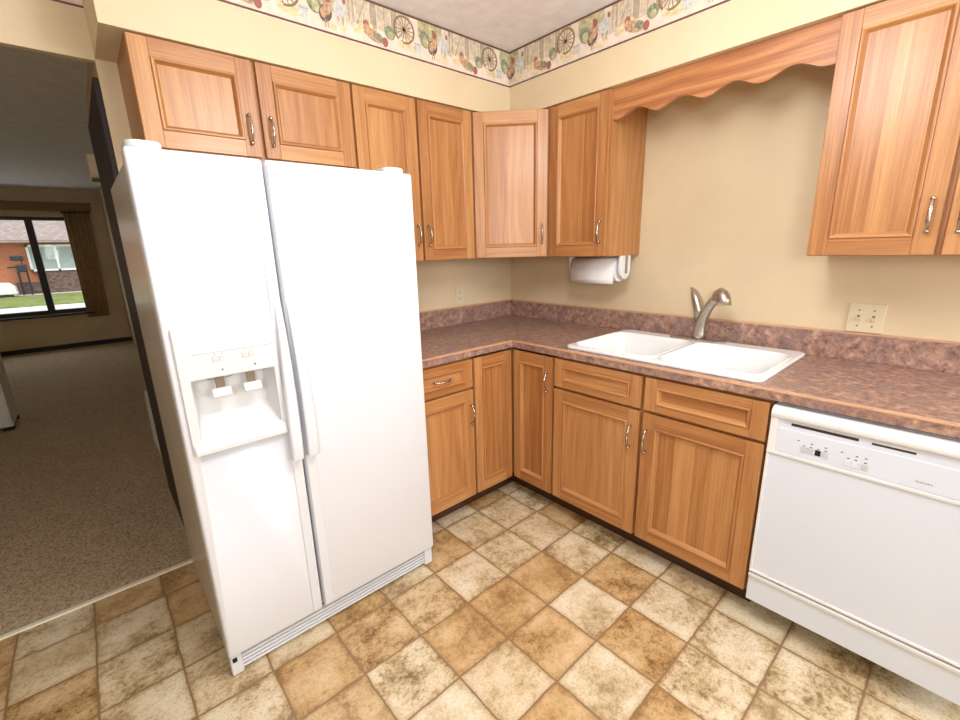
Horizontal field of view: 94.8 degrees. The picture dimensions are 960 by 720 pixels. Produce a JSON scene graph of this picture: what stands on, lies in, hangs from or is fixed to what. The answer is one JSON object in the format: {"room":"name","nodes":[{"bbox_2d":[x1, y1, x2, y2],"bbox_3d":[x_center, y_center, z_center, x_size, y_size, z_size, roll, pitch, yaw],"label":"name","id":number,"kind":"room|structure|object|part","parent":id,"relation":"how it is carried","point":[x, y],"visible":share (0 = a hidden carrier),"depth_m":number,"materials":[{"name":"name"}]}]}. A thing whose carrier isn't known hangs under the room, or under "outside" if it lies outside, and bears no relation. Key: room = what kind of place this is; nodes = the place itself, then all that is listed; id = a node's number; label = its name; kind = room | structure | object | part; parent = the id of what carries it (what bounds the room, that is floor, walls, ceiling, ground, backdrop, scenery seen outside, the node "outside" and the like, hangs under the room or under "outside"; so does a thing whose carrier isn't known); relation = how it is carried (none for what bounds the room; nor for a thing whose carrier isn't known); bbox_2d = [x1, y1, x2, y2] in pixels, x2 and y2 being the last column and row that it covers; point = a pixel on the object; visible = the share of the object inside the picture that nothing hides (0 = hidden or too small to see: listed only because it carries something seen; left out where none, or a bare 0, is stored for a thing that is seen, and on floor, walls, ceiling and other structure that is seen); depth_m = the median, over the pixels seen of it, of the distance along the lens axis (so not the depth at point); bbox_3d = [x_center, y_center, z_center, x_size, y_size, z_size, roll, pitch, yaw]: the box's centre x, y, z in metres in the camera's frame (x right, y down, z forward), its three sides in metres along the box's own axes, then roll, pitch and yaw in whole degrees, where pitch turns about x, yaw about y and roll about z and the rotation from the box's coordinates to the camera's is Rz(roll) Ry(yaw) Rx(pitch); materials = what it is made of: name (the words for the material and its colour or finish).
{"room":"kitchen","nodes":[
{"label":"kitchen","id":0,"kind":"room"},
{"bbox_2d":[0,187,130,351],"bbox_3d":[-7.296,-1.206,6.254,3.350,2.413,0.140,-14,19,-40],"label":"wall","id":1,"kind":"structure","parent":0,"point":[60,330],"depth_m":6.96,"materials":[{"name":"beige paint"}]},
{"bbox_2d":[0,200,90,211],"bbox_3d":[-7.122,-2.130,6.020,2.770,0.120,0.122,-14,19,-40],"label":"curtain rod","id":2,"kind":"object","parent":1,"relation":"attached to","point":[4,205],"depth_m":6.53,"materials":[{"name":"brown wood"}]},
{"bbox_3d":[-7.123,-2.181,6.007,2.770,0.015,0.122,-14,19,-40],"label":"moulding","id":3,"kind":"part","parent":2,"relation":"part of","materials":[{"name":"brown wood"}]},
{"bbox_2d":[0,216,94,321],"bbox_3d":[-7.208,-1.270,6.251,2.420,1.485,0.200,-14,19,-40],"label":"window","id":4,"kind":"structure","parent":1,"relation":"in","point":[28,222],"depth_m":6.70,"materials":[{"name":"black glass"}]},
{"bbox_3d":[-7.149,-0.555,6.387,2.420,0.030,0.080,-14,19,-40],"label":"sill","id":5,"kind":"part","parent":4,"relation":"part of","materials":[{"name":"brown wood"}]},
{"bbox_2d":[0,336,131,356],"bbox_3d":[-7.214,-0.062,6.487,3.350,0.071,0.015,-14,19,-40],"label":"baseboard","id":6,"kind":"structure","parent":1,"relation":"attached to","point":[114,340],"depth_m":7.00,"materials":[{"name":"brown wood"}]},
{"bbox_2d":[60,212,109,316],"bbox_3d":[-6.212,-1.497,6.993,0.340,1.615,0.040,-14,19,-40],"label":"curtain","id":7,"kind":"object","parent":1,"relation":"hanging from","point":[78,224],"visible":1,"depth_m":6.97,"materials":[{"name":"brown fabric"}]},
{"bbox_3d":[-6.231,-2.269,6.794,0.340,0.020,0.019,-14,19,-40],"label":"heading rod","id":8,"kind":"part","parent":7,"relation":"part of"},
{"bbox_2d":[96,319,101,325],"bbox_3d":[-6.253,-0.612,7.240,0.070,0.114,0.008,-14,19,-40],"label":"wall outlet","id":9,"kind":"object","parent":1,"relation":"attached to","point":[98,321],"visible":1,"depth_m":7.24,"materials":[{"name":"beige plastic"}]},
{"bbox_2d":[86,62,95,114],"bbox_3d":[-2.190,-0.498,2.945,0.205,2.413,1.140,-14,19,-40],"label":"wall","id":10,"kind":"structure","parent":0,"point":[91,73],"depth_m":2.53,"materials":[{"name":"beige paint"}]},
{"bbox_2d":[85,154,99,181],"bbox_3d":[-2.398,-1.196,2.760,0.084,0.143,0.180,-14,19,-40],"label":"door chime","id":11,"kind":"object","parent":10,"relation":"attached to","point":[90,158],"visible":0.57,"depth_m":2.69,"materials":[{"name":"beige plastic"}]},
{"bbox_2d":[144,391,161,456],"bbox_3d":[-2.100,0.434,2.892,0.068,0.370,0.550,-14,19,-40],"label":"air vent","id":12,"kind":"object","parent":10,"relation":"in","point":[153,428],"visible":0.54,"depth_m":2.89,"materials":[{"name":"beige paint"}]},
{"bbox_2d":[0,341,190,635],"bbox_3d":[-4.071,0.455,4.484,5.300,0.104,7.280,-14,19,-40],"label":"floor","id":13,"kind":"structure","parent":0,"point":[88,509],"depth_m":2.76,"materials":[{"name":"beige carpet"}]},
{"bbox_2d":[0,355,19,430],"bbox_3d":[-4.267,0.234,3.632,0.500,0.756,0.428,-14,19,-40],"label":"base cabinet","id":14,"kind":"object","parent":13,"relation":"on","point":[9,414],"visible":1,"depth_m":3.72,"materials":[{"name":"wood"}]},
{"bbox_3d":[-4.132,0.252,3.475,0.475,0.680,0.014,-14,19,-40],"label":"door","id":15,"kind":"part","parent":14,"relation":"part of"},
{"bbox_2d":[99,185,136,346],"bbox_3d":[-3.580,-0.907,4.693,0.100,2.413,7.170,-14,19,-40],"label":"wall","id":16,"kind":"structure","parent":0,"point":[100,188],"depth_m":6.91,"materials":[{"name":"beige paint"}]},
{"bbox_2d":[0,0,510,427],"bbox_3d":[-1.387,-0.239,1.849,4.200,2.413,0.110,-14,19,-40],"label":"wall","id":17,"kind":"structure","parent":0,"point":[483,280],"depth_m":1.63,"materials":[{"name":"beige paint"}]},
{"bbox_2d":[46,0,83,9],"bbox_3d":[-2.168,-1.119,0.856,2.087,0.174,0.004,-14,19,-40],"label":"trim","id":18,"kind":"structure","parent":17,"relation":"attached to","point":[72,3],"depth_m":1.52,"materials":[{"name":"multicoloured paper"}]},
{"bbox_2d":[88,77,184,527],"bbox_3d":[-1.649,-0.121,2.161,0.024,2.018,0.848,-14,19,-40],"label":"door","id":19,"kind":"structure","parent":17,"relation":"in","point":[98,126],"depth_m":2.11,"materials":[{"name":"brown wood"}]},
{"bbox_2d":[349,84,474,260],"bbox_3d":[-0.384,-0.899,2.286,0.677,0.751,0.363,-14,19,-40],"label":"upper cabinet","id":20,"kind":"object","parent":17,"relation":"attached to","point":[430,142],"visible":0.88,"depth_m":2.20,"materials":[{"name":"brown wood"}]},
{"bbox_3d":[-0.421,-0.843,2.073,0.317,0.746,0.025,-14,19,-40],"label":"door","id":21,"kind":"part","parent":20,"relation":"part of","materials":[{"name":"brown wood"}]},
{"bbox_3d":[-0.425,-0.844,2.077,0.174,0.603,0.006,-14,19,-40],"label":"panel","id":22,"kind":"part","parent":20,"relation":"part of","materials":[{"name":"brown wood"}]},
{"bbox_3d":[-0.298,-0.623,2.203,0.013,0.110,0.035,-14,19,-40],"label":"handle","id":23,"kind":"part","parent":20,"relation":"part of","materials":[{"name":"grey metal"}]},
{"bbox_3d":[-0.250,-0.633,2.244,0.013,0.110,0.035,-14,19,-40],"label":"handle","id":24,"kind":"part","parent":20,"relation":"part of","materials":[{"name":"grey metal"}]},
{"bbox_3d":[-0.168,-0.905,2.290,0.334,0.746,0.025,-14,19,-40],"label":"door","id":25,"kind":"part","parent":20,"relation":"part of","materials":[{"name":"brown wood"}]},
{"bbox_3d":[-0.171,-0.906,2.294,0.191,0.603,0.006,-14,19,-40],"label":"panel","id":26,"kind":"part","parent":20,"relation":"part of","materials":[{"name":"brown wood"}]},
{"bbox_2d":[455,286,463,304],"bbox_3d":[-0.132,-0.420,2.870,0.070,0.114,0.008,-14,19,-40],"label":"wall outlet","id":27,"kind":"object","parent":17,"relation":"attached to","point":[459,291],"visible":1,"depth_m":2.87,"materials":[{"name":"beige plastic"}]},
{"bbox_2d":[419,301,510,329],"bbox_3d":[-0.263,-0.260,2.779,1.323,0.105,0.020,-14,19,-40],"label":"backsplash","id":28,"kind":"structure","parent":17,"relation":"attached to","point":[434,319],"depth_m":2.90,"materials":[{"name":"brown laminate"}]},
{"bbox_2d":[0,0,616,190],"bbox_3d":[-2.701,-1.604,2.251,5.450,0.100,11.900,-14,19,-40],"label":"ceiling","id":29,"kind":"structure","parent":0,"point":[45,140],"depth_m":2.65,"materials":[{"name":"paint"}]},
{"bbox_2d":[0,481,959,719],"bbox_3d":[0.180,1.348,0.549,4.300,0.100,4.400,-14,19,-40],"label":"floor","id":30,"kind":"structure","parent":0,"point":[525,606],"depth_m":1.57,"materials":[{"name":"tile"}]},
{"bbox_2d":[0,559,191,640],"bbox_3d":[-2.110,1.128,1.431,2.084,0.009,0.024,-14,19,-40],"label":"trim","id":31,"kind":"structure","parent":30,"relation":"on","point":[46,619],"depth_m":1.84,"materials":[{"name":"metal"}]},
{"bbox_2d":[111,139,432,675],"bbox_3d":[-0.785,0.128,1.816,0.837,1.678,0.821,-14,19,-40],"label":"refrigerator","id":32,"kind":"object","parent":30,"relation":"on","point":[277,303],"visible":1,"depth_m":1.46,"materials":[{"name":"white metal"}]},
{"bbox_3d":[-0.786,0.066,1.333,0.024,0.046,0.007,-14,19,-40],"label":"paddle arm","id":33,"kind":"part","parent":32,"relation":"part of","materials":[{"name":"plastic"}]},
{"bbox_3d":[-0.757,0.202,1.400,0.320,1.576,0.070,-14,19,-40],"label":"freezer door","id":34,"kind":"part","parent":32,"relation":"part of","materials":[{"name":"white metal"}]},
{"bbox_3d":[-0.722,0.050,1.388,0.024,0.046,0.007,-14,19,-40],"label":"paddle arm","id":35,"kind":"part","parent":32,"relation":"part of","materials":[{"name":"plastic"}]},
{"bbox_3d":[-0.628,0.182,1.464,0.033,1.552,0.006,-14,19,-40],"label":"door trim","id":36,"kind":"part","parent":32,"relation":"part of","materials":[{"name":"grey plastic"}]},
{"bbox_3d":[-0.619,0.077,1.419,0.035,0.528,0.038,-14,19,-40],"label":"handle","id":37,"kind":"part","parent":32,"relation":"part of","materials":[{"name":"white plastic"}]},
{"bbox_3d":[-0.593,0.173,1.494,0.033,1.552,0.006,-14,19,-40],"label":"door trim","id":38,"kind":"part","parent":32,"relation":"part of","materials":[{"name":"grey plastic"}]},
{"bbox_3d":[-0.581,0.068,1.452,0.035,0.528,0.038,-14,19,-40],"label":"handle","id":39,"kind":"part","parent":32,"relation":"part of","materials":[{"name":"white plastic"}]},
{"bbox_3d":[-0.441,0.124,1.670,0.508,1.576,0.070,-14,19,-40],"label":"fresh food door","id":40,"kind":"part","parent":32,"relation":"part of","materials":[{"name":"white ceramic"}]},
{"bbox_2d":[423,357,475,522],"bbox_3d":[-0.373,0.392,2.381,0.405,0.874,0.668,-14,19,-40],"label":"base cabinet","id":41,"kind":"object","parent":30,"relation":"on","point":[450,414],"visible":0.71,"depth_m":2.18,"materials":[{"name":"brown wood"}]},
{"bbox_3d":[-0.189,0.097,2.087,0.251,0.043,0.006,-14,19,-40],"label":"panel","id":42,"kind":"part","parent":41,"relation":"part of","materials":[{"name":"brown wood"}]},
{"bbox_3d":[-0.168,0.102,2.067,0.109,0.014,0.035,-14,19,-40],"label":"handle","id":43,"kind":"part","parent":41,"relation":"part of","materials":[{"name":"grey metal"}]},
{"bbox_3d":[-0.179,0.466,2.182,0.241,0.450,0.006,-14,19,-40],"label":"panel","id":44,"kind":"part","parent":41,"relation":"part of","materials":[{"name":"brown wood"}]},
{"bbox_3d":[-0.185,0.098,2.083,0.384,0.144,0.025,-14,19,-40],"label":"drawer","id":45,"kind":"part","parent":41,"relation":"part of","materials":[{"name":"brown wood"}]},
{"bbox_3d":[-0.034,0.279,2.230,0.013,0.110,0.035,-14,19,-40],"label":"handle","id":46,"kind":"part","parent":41,"relation":"part of","materials":[{"name":"grey metal"}]},
{"bbox_2d":[466,347,561,505],"bbox_3d":[0.200,0.291,2.715,0.910,0.874,0.910,-14,19,-40],"label":"base cabinet","id":47,"kind":"object","parent":30,"relation":"on","point":[515,406],"visible":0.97,"depth_m":2.36,"materials":[{"name":"brown wood"}]},
{"bbox_3d":[0.075,0.329,2.374,0.263,0.749,0.025,-14,19,-40],"label":"door","id":48,"kind":"part","parent":47,"relation":"part of","materials":[{"name":"brown wood"}]},
{"bbox_3d":[0.071,0.328,2.378,0.130,0.606,0.006,-14,19,-40],"label":"panel","id":49,"kind":"part","parent":47,"relation":"part of","materials":[{"name":"brown wood"}]},
{"bbox_3d":[0.285,0.326,2.366,0.006,0.606,0.135,-14,19,-40],"label":"panel","id":50,"kind":"part","parent":47,"relation":"part of","materials":[{"name":"brown wood"}]},
{"bbox_3d":[0.281,0.327,2.362,0.025,0.749,0.268,-14,19,-40],"label":"door","id":51,"kind":"part","parent":47,"relation":"part of","materials":[{"name":"brown wood"}]},
{"bbox_3d":[0.327,0.115,2.210,0.035,0.110,0.013,-14,19,-40],"label":"handle","id":52,"kind":"part","parent":47,"relation":"part of","materials":[{"name":"grey metal"}]},
{"bbox_2d":[419,299,959,438],"bbox_3d":[0.552,-0.037,1.889,1.323,0.150,2.474,-14,19,-40],"label":"countertop","id":53,"kind":"structure","parent":47,"relation":"on","point":[906,382],"depth_m":1.78,"materials":[{"name":"brown laminate"}]},
{"bbox_2d":[567,330,804,382],"bbox_3d":[0.899,0.030,2.020,0.560,0.185,0.844,-14,19,-40],"label":"sink","id":54,"kind":"object","parent":53,"relation":"in","point":[751,363],"visible":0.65,"depth_m":1.99,"materials":[{"name":"white ceramic"}]},
{"bbox_3d":[0.736,0.004,2.139,0.437,0.184,0.409,-14,19,-40],"label":"bowl","id":55,"kind":"part","parent":54,"relation":"part of","materials":[{"name":"white ceramic"}]},
{"bbox_3d":[1.008,0.073,1.840,0.437,0.184,0.388,-14,19,-40],"label":"bowl","id":56,"kind":"part","parent":54,"relation":"part of","materials":[{"name":"white ceramic"}]},
{"bbox_2d":[670,287,731,343],"bbox_3d":[1.069,-0.220,2.097,0.131,0.264,0.319,-7,15,-20],"label":"faucet","id":57,"kind":"object","parent":53,"relation":"on","point":[721,296],"visible":1,"depth_m":2.11,"materials":[{"name":"silver metal"}]},
{"bbox_3d":[1.053,-0.275,2.147,0.066,0.153,0.086,-14,19,-40],"label":"lever","id":58,"kind":"part","parent":57,"relation":"part of","materials":[{"name":"silver metal"}]},
{"bbox_3d":[1.060,-0.103,2.162,0.058,0.006,0.260,-14,19,-40],"label":"plate","id":59,"kind":"part","parent":57,"relation":"part of","materials":[{"name":"silver metal"}]},
{"bbox_2d":[552,356,777,601],"bbox_3d":[0.905,0.424,2.118,0.668,0.874,0.936,-14,19,-40],"label":"base cabinet","id":60,"kind":"object","parent":30,"relation":"on","point":[674,469],"visible":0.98,"depth_m":1.83,"materials":[{"name":"brown wood"}]},
{"bbox_3d":[0.538,0.464,2.110,0.006,0.451,0.317,-14,19,-40],"label":"panel","id":61,"kind":"part","parent":60,"relation":"part of","materials":[{"name":"brown wood"}]},
{"bbox_3d":[0.528,0.095,2.015,0.006,0.041,0.323,-14,19,-40],"label":"panel","id":62,"kind":"part","parent":60,"relation":"part of","materials":[{"name":"brown wood"}]},
{"bbox_3d":[0.534,0.465,2.106,0.025,0.594,0.460,-14,19,-40],"label":"door","id":63,"kind":"part","parent":60,"relation":"part of","materials":[{"name":"brown wood"}]},
{"bbox_3d":[0.524,0.096,2.012,0.025,0.142,0.460,-14,19,-40],"label":"drawer","id":64,"kind":"part","parent":60,"relation":"part of","materials":[{"name":"brown wood"}]},
{"bbox_3d":[0.639,0.333,1.907,0.035,0.110,0.013,-14,19,-40],"label":"handle","id":65,"kind":"part","parent":60,"relation":"part of","materials":[{"name":"grey metal"}]},
{"bbox_3d":[0.688,0.345,1.854,0.035,0.110,0.013,-14,19,-40],"label":"handle","id":66,"kind":"part","parent":60,"relation":"part of","materials":[{"name":"grey metal"}]},
{"bbox_3d":[0.849,0.543,1.768,0.006,0.451,0.305,-14,19,-40],"label":"panel","id":67,"kind":"part","parent":60,"relation":"part of","materials":[{"name":"brown wood"}]},
{"bbox_3d":[0.845,0.544,1.764,0.025,0.594,0.448,-14,19,-40],"label":"door","id":68,"kind":"part","parent":60,"relation":"part of","materials":[{"name":"brown wood"}]},
{"bbox_3d":[0.839,0.174,1.674,0.006,0.041,0.311,-14,19,-40],"label":"panel","id":69,"kind":"part","parent":60,"relation":"part of","materials":[{"name":"brown wood"}]},
{"bbox_3d":[0.835,0.175,1.670,0.025,0.142,0.448,-14,19,-40],"label":"drawer","id":70,"kind":"part","parent":60,"relation":"part of","materials":[{"name":"brown wood"}]},
{"bbox_2d":[746,402,959,705],"bbox_3d":[1.405,0.563,1.542,0.613,0.865,0.600,-14,19,-40],"label":"dishwasher","id":71,"kind":"object","parent":30,"relation":"on","point":[856,541],"visible":1,"depth_m":1.34,"materials":[{"name":"white metal"}]},
{"bbox_3d":[1.205,0.885,1.434,0.028,0.112,0.600,-14,19,-40],"label":"kick panel","id":72,"kind":"part","parent":71,"relation":"part of","materials":[{"name":"white ceramic"}]},
{"bbox_3d":[1.191,0.836,1.410,0.010,0.014,0.600,-14,19,-40],"label":"kick trim","id":73,"kind":"part","parent":71,"relation":"part of","materials":[{"name":"white plastic"}]},
{"bbox_3d":[1.196,0.589,1.358,0.030,0.472,0.600,-14,19,-40],"label":"door panel","id":74,"kind":"part","parent":71,"relation":"part of","materials":[{"name":"white ceramic"}]},
{"bbox_3d":[1.174,0.297,1.270,0.007,0.134,0.600,-14,19,-40],"label":"panel trim","id":75,"kind":"part","parent":71,"relation":"part of","materials":[{"name":"white plastic"}]},
{"bbox_3d":[1.181,0.217,1.258,0.043,0.042,0.600,-14,19,-40],"label":"door handle","id":76,"kind":"part","parent":71,"relation":"part of","materials":[{"name":"white plastic"}]},
{"bbox_3d":[1.187,0.294,1.281,0.034,0.119,0.600,-14,19,-40],"label":"control panel","id":77,"kind":"part","parent":71,"relation":"part of","materials":[{"name":"white plastic"}]},
{"bbox_2d":[82,0,886,111],"bbox_3d":[0.464,-1.163,1.052,2.112,0.326,3.200,-14,19,-40],"label":"soffit","id":78,"kind":"structure","parent":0,"point":[210,25],"depth_m":1.70,"materials":[{"name":"beige paint"}]},
{"bbox_2d":[117,31,355,168],"bbox_3d":[-0.927,-0.960,1.776,0.759,0.351,0.363,-14,19,-40],"label":"upper cabinet","id":79,"kind":"object","parent":78,"relation":"attached to","point":[178,97],"visible":0.99,"depth_m":1.61,"materials":[{"name":"brown wood"}]},
{"bbox_3d":[-0.981,-0.908,1.548,0.366,0.331,0.025,-14,19,-40],"label":"door","id":80,"kind":"part","parent":79,"relation":"part of","materials":[{"name":"brown wood"}]},
{"bbox_3d":[-0.985,-0.909,1.552,0.223,0.188,0.006,-14,19,-40],"label":"panel","id":81,"kind":"part","parent":79,"relation":"part of","materials":[{"name":"brown wood"}]},
{"bbox_3d":[-0.852,-0.862,1.643,0.013,0.110,0.035,-14,19,-40],"label":"handle","id":82,"kind":"part","parent":79,"relation":"part of","materials":[{"name":"grey metal"}]},
{"bbox_3d":[-0.794,-0.876,1.692,0.013,0.110,0.035,-14,19,-40],"label":"handle","id":83,"kind":"part","parent":79,"relation":"part of","materials":[{"name":"grey metal"}]},
{"bbox_3d":[-0.694,-0.978,1.793,0.372,0.331,0.025,-14,19,-40],"label":"door","id":84,"kind":"part","parent":79,"relation":"part of","materials":[{"name":"brown wood"}]},
{"bbox_3d":[-0.698,-0.979,1.797,0.229,0.188,0.006,-14,19,-40],"label":"panel","id":85,"kind":"part","parent":79,"relation":"part of","materials":[{"name":"brown wood"}]},
{"bbox_2d":[213,0,509,88],"bbox_3d":[-0.500,-1.416,1.841,1.770,0.174,0.004,-14,19,-40],"label":"wallpaper border","id":86,"kind":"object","parent":78,"relation":"attached to","point":[369,23],"depth_m":1.94,"materials":[{"name":"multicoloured paper"}]},
{"bbox_2d":[509,0,733,87],"bbox_3d":[1.110,-1.338,1.364,0.004,0.174,2.857,-14,19,-40],"label":"wallpaper border","id":87,"kind":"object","parent":78,"relation":"attached to","point":[620,22],"depth_m":1.99,"materials":[{"name":"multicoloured paper"}]},
{"bbox_2d":[613,16,842,119],"bbox_3d":[0.900,-1.112,1.740,0.019,0.136,0.830,-14,19,-40],"label":"valance","id":88,"kind":"object","parent":78,"relation":"attached to","point":[816,45],"visible":0.98,"depth_m":1.65,"materials":[{"name":"brown wood"}]},
{"bbox_2d":[510,65,959,427],"bbox_3d":[1.680,-0.264,1.619,0.100,2.413,4.510,-14,19,-40],"label":"wall","id":89,"kind":"structure","parent":0,"point":[730,181],"depth_m":1.97,"materials":[{"name":"beige paint"}]},
{"bbox_2d":[471,109,549,257],"bbox_3d":[0.182,-0.996,2.605,0.609,0.751,0.617,-14,19,-40],"label":"upper cabinet","id":90,"kind":"object","parent":89,"relation":"attached to","point":[511,148],"visible":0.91,"depth_m":2.38,"materials":[{"name":"brown wood"}]},
{"bbox_3d":[0.167,-0.940,2.394,0.249,0.599,0.006,-1,14,4],"label":"panel","id":91,"kind":"part","parent":90,"relation":"part of","materials":[{"name":"brown wood"}]},
{"bbox_3d":[0.341,-0.693,2.416,0.013,0.110,0.035,-1,14,4],"label":"handle","id":92,"kind":"part","parent":90,"relation":"part of","materials":[{"name":"grey metal"}]},
{"bbox_2d":[548,88,647,256],"bbox_3d":[0.598,-0.936,2.329,0.363,0.751,0.369,-14,19,-40],"label":"upper cabinet","id":93,"kind":"object","parent":89,"relation":"attached to","point":[597,160],"visible":0.99,"depth_m":2.22,"materials":[{"name":"brown wood"}]},
{"bbox_3d":[0.497,-0.911,2.244,0.006,0.603,0.213,-14,19,-40],"label":"panel","id":94,"kind":"part","parent":93,"relation":"part of","materials":[{"name":"brown wood"}]},
{"bbox_3d":[0.493,-0.910,2.240,0.025,0.746,0.356,-14,19,-40],"label":"door","id":95,"kind":"part","parent":93,"relation":"part of","materials":[{"name":"brown wood"}]},
{"bbox_3d":[0.583,-0.634,2.177,0.035,0.110,0.013,-14,19,-40],"label":"handle","id":96,"kind":"part","parent":93,"relation":"part of","materials":[{"name":"grey metal"}]},
{"bbox_2d":[569,255,630,278],"bbox_3d":[0.661,-0.516,2.450,0.096,0.124,0.341,-14,19,-40],"label":"paper towel holder","id":97,"kind":"object","parent":93,"relation":"attached to","point":[624,261],"visible":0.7,"depth_m":2.32,"materials":[{"name":"white plastic"}]},
{"bbox_2d":[570,257,622,283],"bbox_3d":[0.654,-0.503,2.460,0.129,0.139,0.282,-14,19,-40],"label":"paper towel roll","id":98,"kind":"object","parent":97,"relation":"on","point":[601,270],"visible":0.85,"depth_m":2.41,"materials":[{"name":"white paper"}]},
{"bbox_2d":[511,301,959,373],"bbox_3d":[1.045,-0.171,2.293,0.020,0.105,2.454,-14,19,-40],"label":"backsplash","id":99,"kind":"structure","parent":89,"relation":"attached to","point":[934,356],"depth_m":1.95,"materials":[{"name":"brown laminate"}]},
{"bbox_2d":[845,303,887,333],"bbox_3d":[1.520,-0.164,1.740,0.020,0.114,0.114,-14,19,-40],"label":"light switch","id":100,"kind":"object","parent":89,"relation":"attached to","point":[865,318],"visible":1,"depth_m":1.74,"materials":[{"name":"beige plastic"}]},
{"bbox_2d":[806,0,959,255],"bbox_3d":[1.492,-0.709,1.347,0.363,0.751,0.663,-14,19,-40],"label":"upper cabinet","id":101,"kind":"object","parent":89,"relation":"attached to","point":[888,183],"visible":1,"depth_m":1.37,"materials":[{"name":"brown wood"}]},
{"bbox_3d":[1.280,-0.713,1.385,0.006,0.603,0.181,-14,19,-40],"label":"panel","id":102,"kind":"part","parent":101,"relation":"part of","materials":[{"name":"brown wood"}]},
{"bbox_3d":[1.355,-0.437,1.330,0.035,0.110,0.013,-14,19,-40],"label":"handle","id":103,"kind":"part","parent":101,"relation":"part of","materials":[{"name":"grey metal"}]},
{"bbox_3d":[1.501,-0.655,1.134,0.025,0.746,0.321,-14,19,-40],"label":"door","id":104,"kind":"part","parent":101,"relation":"part of","materials":[{"name":"brown wood"}]},
{"bbox_3d":[1.399,-0.423,1.282,0.035,0.110,0.013,-14,19,-40],"label":"handle","id":105,"kind":"part","parent":101,"relation":"part of","materials":[{"name":"grey metal"}]},
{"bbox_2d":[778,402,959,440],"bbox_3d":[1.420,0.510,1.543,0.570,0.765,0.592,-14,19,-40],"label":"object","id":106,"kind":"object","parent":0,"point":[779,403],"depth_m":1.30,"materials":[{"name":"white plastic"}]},
{"label":"outside","id":107,"kind":"structure","parent":0,"visible":0},
{"bbox_2d":[0,292,84,308],"bbox_3d":[-19.978,-3.079,22.161,55.000,0.230,7.850,-14,19,-40],"label":"lawn","id":108,"kind":"structure","parent":107,"point":[76,297],"depth_m":20.58,"materials":[{"name":"green plant"}]},
{"bbox_2d":[0,283,18,297],"bbox_3d":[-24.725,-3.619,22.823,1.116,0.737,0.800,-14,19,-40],"label":"car","id":109,"kind":"object","parent":108,"relation":"on","point":[6,289],"visible":0.99,"depth_m":22.70,"materials":[{"name":"white metal"}]},
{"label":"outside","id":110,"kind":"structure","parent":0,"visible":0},
{"bbox_2d":[14,291,81,295],"bbox_3d":[-23.081,-3.866,25.567,55.000,0.230,1.500,-14,19,-40],"label":"path","id":111,"kind":"structure","parent":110,"point":[71,291],"depth_m":24.51,"materials":[{"name":"concrete"}]},
{"bbox_2d":[7,256,33,294],"bbox_3d":[-24.747,-4.539,23.722,0.728,2.075,0.650,-14,19,-40],"label":"barbecue grill","id":112,"kind":"object","parent":111,"relation":"on","point":[20,268],"visible":1,"depth_m":23.56,"materials":[{"name":"grey metal"}]},
{"bbox_3d":[-24.763,-5.436,23.570,0.478,0.262,0.550,-14,19,-40],"label":"raised lid","id":113,"kind":"part","parent":112,"relation":"part of","materials":[{"name":"grey metal"}]},
{"bbox_3d":[-24.572,-4.080,23.611,0.060,1.232,0.060,-14,19,-40],"label":"leg","id":114,"kind":"part","parent":112,"relation":"part of","materials":[{"name":"grey metal"}]},
{"bbox_3d":[-24.319,-4.142,23.827,0.060,1.232,0.060,-14,19,-40],"label":"leg","id":115,"kind":"part","parent":112,"relation":"part of","materials":[{"name":"grey metal"}]},
{"bbox_2d":[0,220,81,294],"bbox_3d":[-27.362,-7.058,27.311,38.000,5.374,9.800,-14,19,-40],"label":"house","id":116,"kind":"structure","parent":111,"relation":"on","point":[52,236],"depth_m":24.59,"materials":[{"name":"orange brick"}]},
{"bbox_3d":[-24.128,-5.791,24.951,1.935,1.324,0.040,-14,19,-40],"label":"pane","id":117,"kind":"part","parent":116,"relation":"part of","materials":[{"name":"glass"}]},
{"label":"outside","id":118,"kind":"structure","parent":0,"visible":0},
{"bbox_2d":[0,303,85,313],"bbox_3d":[-11.960,-1.032,13.367,55.000,0.200,16.300,-14,19,-40],"label":"street","id":119,"kind":"structure","parent":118,"point":[74,305],"depth_m":17.55,"materials":[{"name":"concrete"}]}
]}

